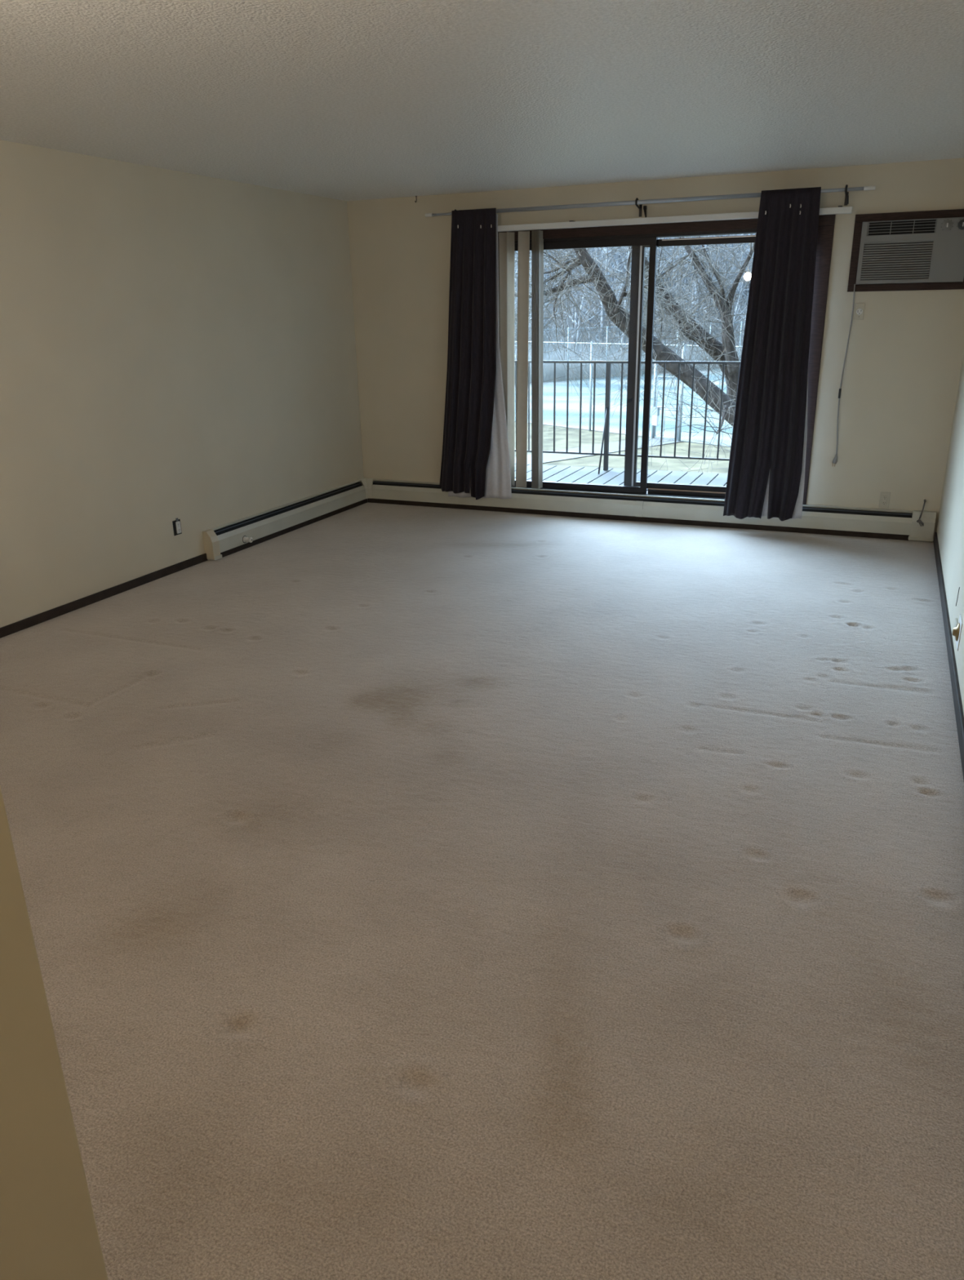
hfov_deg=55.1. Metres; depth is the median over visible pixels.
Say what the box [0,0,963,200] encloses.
ceiling
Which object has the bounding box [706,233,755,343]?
bare tree
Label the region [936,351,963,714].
wall
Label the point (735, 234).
bare tree
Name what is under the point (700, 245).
bare tree
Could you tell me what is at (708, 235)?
bare tree
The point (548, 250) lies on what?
bare tree
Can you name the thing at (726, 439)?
court
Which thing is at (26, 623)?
baseboard
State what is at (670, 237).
bare tree
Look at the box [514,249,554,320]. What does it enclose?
bare tree
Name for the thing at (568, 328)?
fence
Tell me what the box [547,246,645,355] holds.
bare tree
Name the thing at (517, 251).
bare tree
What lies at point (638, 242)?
door
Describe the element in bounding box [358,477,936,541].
baseboard heater
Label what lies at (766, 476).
curtain
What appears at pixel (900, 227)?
vent
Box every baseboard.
[0,553,207,638]
[220,498,367,557]
[367,497,909,540]
[933,532,963,780]
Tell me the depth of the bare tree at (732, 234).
67.81 m
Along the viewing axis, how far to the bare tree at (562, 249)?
77.90 m
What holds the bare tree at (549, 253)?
on the hill
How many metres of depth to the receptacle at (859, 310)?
6.28 m
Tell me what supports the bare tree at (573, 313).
on the hill
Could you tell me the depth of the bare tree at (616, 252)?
73.77 m
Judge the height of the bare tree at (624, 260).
14.801 m
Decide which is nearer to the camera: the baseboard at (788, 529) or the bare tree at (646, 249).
the baseboard at (788, 529)
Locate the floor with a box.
[0,501,963,1279]
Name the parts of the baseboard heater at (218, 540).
valve knob, panel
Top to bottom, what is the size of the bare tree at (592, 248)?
13.067 m
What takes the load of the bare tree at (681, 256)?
on the hill
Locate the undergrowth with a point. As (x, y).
(606, 322)
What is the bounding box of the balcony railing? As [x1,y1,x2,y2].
[514,360,740,474]
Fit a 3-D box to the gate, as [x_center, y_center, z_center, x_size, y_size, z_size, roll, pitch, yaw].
[6.122,-7.745,30.817,0.116,2.008,1.083,-16,25,-36]
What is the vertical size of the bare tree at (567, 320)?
11.414 m
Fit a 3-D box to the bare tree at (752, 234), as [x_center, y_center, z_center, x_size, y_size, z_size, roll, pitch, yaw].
[21.500,-30.193,71.800,6.879,12.903,5.498,-14,23,-32]
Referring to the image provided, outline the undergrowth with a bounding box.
[514,235,751,364]
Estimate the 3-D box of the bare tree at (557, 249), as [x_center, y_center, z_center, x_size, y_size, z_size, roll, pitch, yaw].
[3.171,-26.096,63.807,5.924,15.258,7.310,-4,20,-7]
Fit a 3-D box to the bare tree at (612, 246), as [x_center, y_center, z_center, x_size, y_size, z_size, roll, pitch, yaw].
[10.783,-31.042,77.107,3.331,10.604,5.792,-4,20,-8]
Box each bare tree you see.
[514,248,564,346]
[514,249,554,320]
[514,250,566,339]
[514,250,579,327]
[514,250,608,327]
[515,248,564,305]
[515,249,561,329]
[543,253,603,304]
[544,248,624,298]
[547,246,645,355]
[549,248,595,349]
[551,247,626,360]
[552,247,599,352]
[552,257,622,355]
[557,248,615,314]
[564,246,649,337]
[582,246,629,330]
[590,246,649,355]
[590,252,647,331]
[593,247,644,305]
[595,236,706,337]
[595,246,626,325]
[609,246,645,323]
[612,248,648,317]
[613,237,717,333]
[643,235,698,344]
[644,235,715,337]
[657,234,737,307]
[657,246,707,303]
[659,244,701,329]
[664,236,708,339]
[666,234,746,337]
[666,235,749,348]
[672,235,742,355]
[694,234,738,303]
[695,235,751,327]
[698,234,752,342]
[703,234,753,325]
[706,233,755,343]
[711,233,750,346]
[715,233,753,318]
[724,234,752,296]
[731,234,753,311]
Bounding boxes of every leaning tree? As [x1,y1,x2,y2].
[514,235,739,472]
[556,233,755,417]
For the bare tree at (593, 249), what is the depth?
75.76 m
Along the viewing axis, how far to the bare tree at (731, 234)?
77.20 m
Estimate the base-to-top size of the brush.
2.393 m
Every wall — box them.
[0,139,364,627]
[0,786,108,1279]
[346,157,963,540]
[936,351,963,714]
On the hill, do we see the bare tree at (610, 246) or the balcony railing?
the bare tree at (610, 246)
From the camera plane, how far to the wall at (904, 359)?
6.56 m
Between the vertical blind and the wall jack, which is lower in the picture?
the wall jack
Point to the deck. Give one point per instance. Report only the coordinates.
(577, 474)
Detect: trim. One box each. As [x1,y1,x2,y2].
[497,214,835,504]
[847,208,963,291]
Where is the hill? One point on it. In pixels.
(618, 348)
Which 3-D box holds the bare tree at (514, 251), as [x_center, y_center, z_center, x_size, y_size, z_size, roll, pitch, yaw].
[1.770,-24.346,56.628,12.422,17.039,5.787,-13,23,-29]
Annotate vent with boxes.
[866,219,937,235]
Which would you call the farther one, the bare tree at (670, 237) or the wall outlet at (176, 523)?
the bare tree at (670, 237)
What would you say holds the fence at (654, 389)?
on the lawn
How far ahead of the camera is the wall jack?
4.16 m
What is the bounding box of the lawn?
[514,365,730,474]
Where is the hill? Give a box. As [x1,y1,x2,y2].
[514,250,747,365]
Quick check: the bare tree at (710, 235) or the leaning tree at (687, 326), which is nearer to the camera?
the leaning tree at (687, 326)
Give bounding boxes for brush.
[514,338,742,384]
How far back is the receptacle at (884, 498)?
6.59 m
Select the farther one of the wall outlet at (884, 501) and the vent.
the wall outlet at (884, 501)
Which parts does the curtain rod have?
rod, rod, bracket arm, rod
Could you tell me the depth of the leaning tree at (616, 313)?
16.15 m
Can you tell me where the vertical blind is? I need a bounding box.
[497,205,852,488]
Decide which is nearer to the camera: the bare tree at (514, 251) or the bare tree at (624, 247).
the bare tree at (514, 251)
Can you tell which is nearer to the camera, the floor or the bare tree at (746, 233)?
the floor
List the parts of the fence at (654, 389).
post, rail, post, post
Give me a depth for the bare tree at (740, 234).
67.83 m
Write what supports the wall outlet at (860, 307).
attached to the wall at (904, 359)
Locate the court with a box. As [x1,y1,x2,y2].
[514,367,733,447]
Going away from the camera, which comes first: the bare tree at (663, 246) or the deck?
the deck
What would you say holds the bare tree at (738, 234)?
on the hill
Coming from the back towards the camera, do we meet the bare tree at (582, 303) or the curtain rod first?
the bare tree at (582, 303)
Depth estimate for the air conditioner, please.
6.02 m
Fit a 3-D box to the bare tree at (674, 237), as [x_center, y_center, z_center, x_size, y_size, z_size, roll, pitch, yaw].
[16.004,-28.204,70.602,6.012,11.248,5.398,-7,21,-15]
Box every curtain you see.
[439,207,511,499]
[723,186,821,520]
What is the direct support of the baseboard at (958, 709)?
attached to the wall at (950, 526)
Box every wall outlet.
[172,517,182,535]
[853,302,865,319]
[878,491,890,508]
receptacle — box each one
[175,520,181,533]
[856,307,862,314]
[881,495,887,505]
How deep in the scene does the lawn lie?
28.40 m
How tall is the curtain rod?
0.126 m
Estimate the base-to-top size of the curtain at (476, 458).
2.200 m
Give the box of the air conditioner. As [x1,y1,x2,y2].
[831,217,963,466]
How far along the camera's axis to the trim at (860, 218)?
6.08 m
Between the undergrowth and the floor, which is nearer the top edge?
the undergrowth
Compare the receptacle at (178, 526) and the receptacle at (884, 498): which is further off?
the receptacle at (884, 498)
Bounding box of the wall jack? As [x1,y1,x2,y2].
[951,613,962,650]
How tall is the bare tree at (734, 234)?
12.523 m
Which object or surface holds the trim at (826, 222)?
attached to the wall at (904, 359)
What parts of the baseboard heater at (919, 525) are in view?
panel, splice plate, panel, panel, valve handle, valve stem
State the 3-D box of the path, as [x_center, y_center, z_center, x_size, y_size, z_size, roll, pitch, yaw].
[-3.125,-4.048,24.139,24.040,0.022,1.500,-16,25,-36]
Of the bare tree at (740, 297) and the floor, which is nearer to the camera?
the floor
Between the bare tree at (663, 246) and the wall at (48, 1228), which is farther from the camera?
the bare tree at (663, 246)
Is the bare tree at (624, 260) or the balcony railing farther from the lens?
the bare tree at (624, 260)
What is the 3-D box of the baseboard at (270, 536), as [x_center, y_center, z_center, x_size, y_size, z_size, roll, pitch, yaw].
[-1.447,-0.920,7.334,0.060,0.046,2.060,7,21,22]
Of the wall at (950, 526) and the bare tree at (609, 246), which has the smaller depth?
the wall at (950, 526)
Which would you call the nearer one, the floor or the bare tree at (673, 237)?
the floor
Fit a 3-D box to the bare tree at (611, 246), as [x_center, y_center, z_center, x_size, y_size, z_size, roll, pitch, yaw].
[11.008,-31.171,76.058,8.525,11.694,3.971,9,22,26]
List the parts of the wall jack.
jack plate, patch plate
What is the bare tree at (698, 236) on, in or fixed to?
on the hill
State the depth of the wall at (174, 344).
5.71 m
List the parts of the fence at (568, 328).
post, post, rail, post, post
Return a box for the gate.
[652,375,680,439]
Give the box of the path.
[514,436,683,464]
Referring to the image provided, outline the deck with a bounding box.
[514,463,728,491]
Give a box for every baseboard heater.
[202,480,365,560]
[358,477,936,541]
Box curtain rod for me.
[424,184,875,217]
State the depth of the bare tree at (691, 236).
67.33 m
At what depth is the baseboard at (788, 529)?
7.25 m
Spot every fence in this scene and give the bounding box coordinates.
[514,321,745,382]
[514,341,742,445]
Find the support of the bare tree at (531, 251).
on the hill
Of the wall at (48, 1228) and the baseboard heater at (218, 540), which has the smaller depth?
the wall at (48, 1228)
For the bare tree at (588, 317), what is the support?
on the hill
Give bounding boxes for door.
[497,228,756,501]
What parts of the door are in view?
sash, sill, frame, sash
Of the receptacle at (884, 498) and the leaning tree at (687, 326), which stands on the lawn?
the leaning tree at (687, 326)

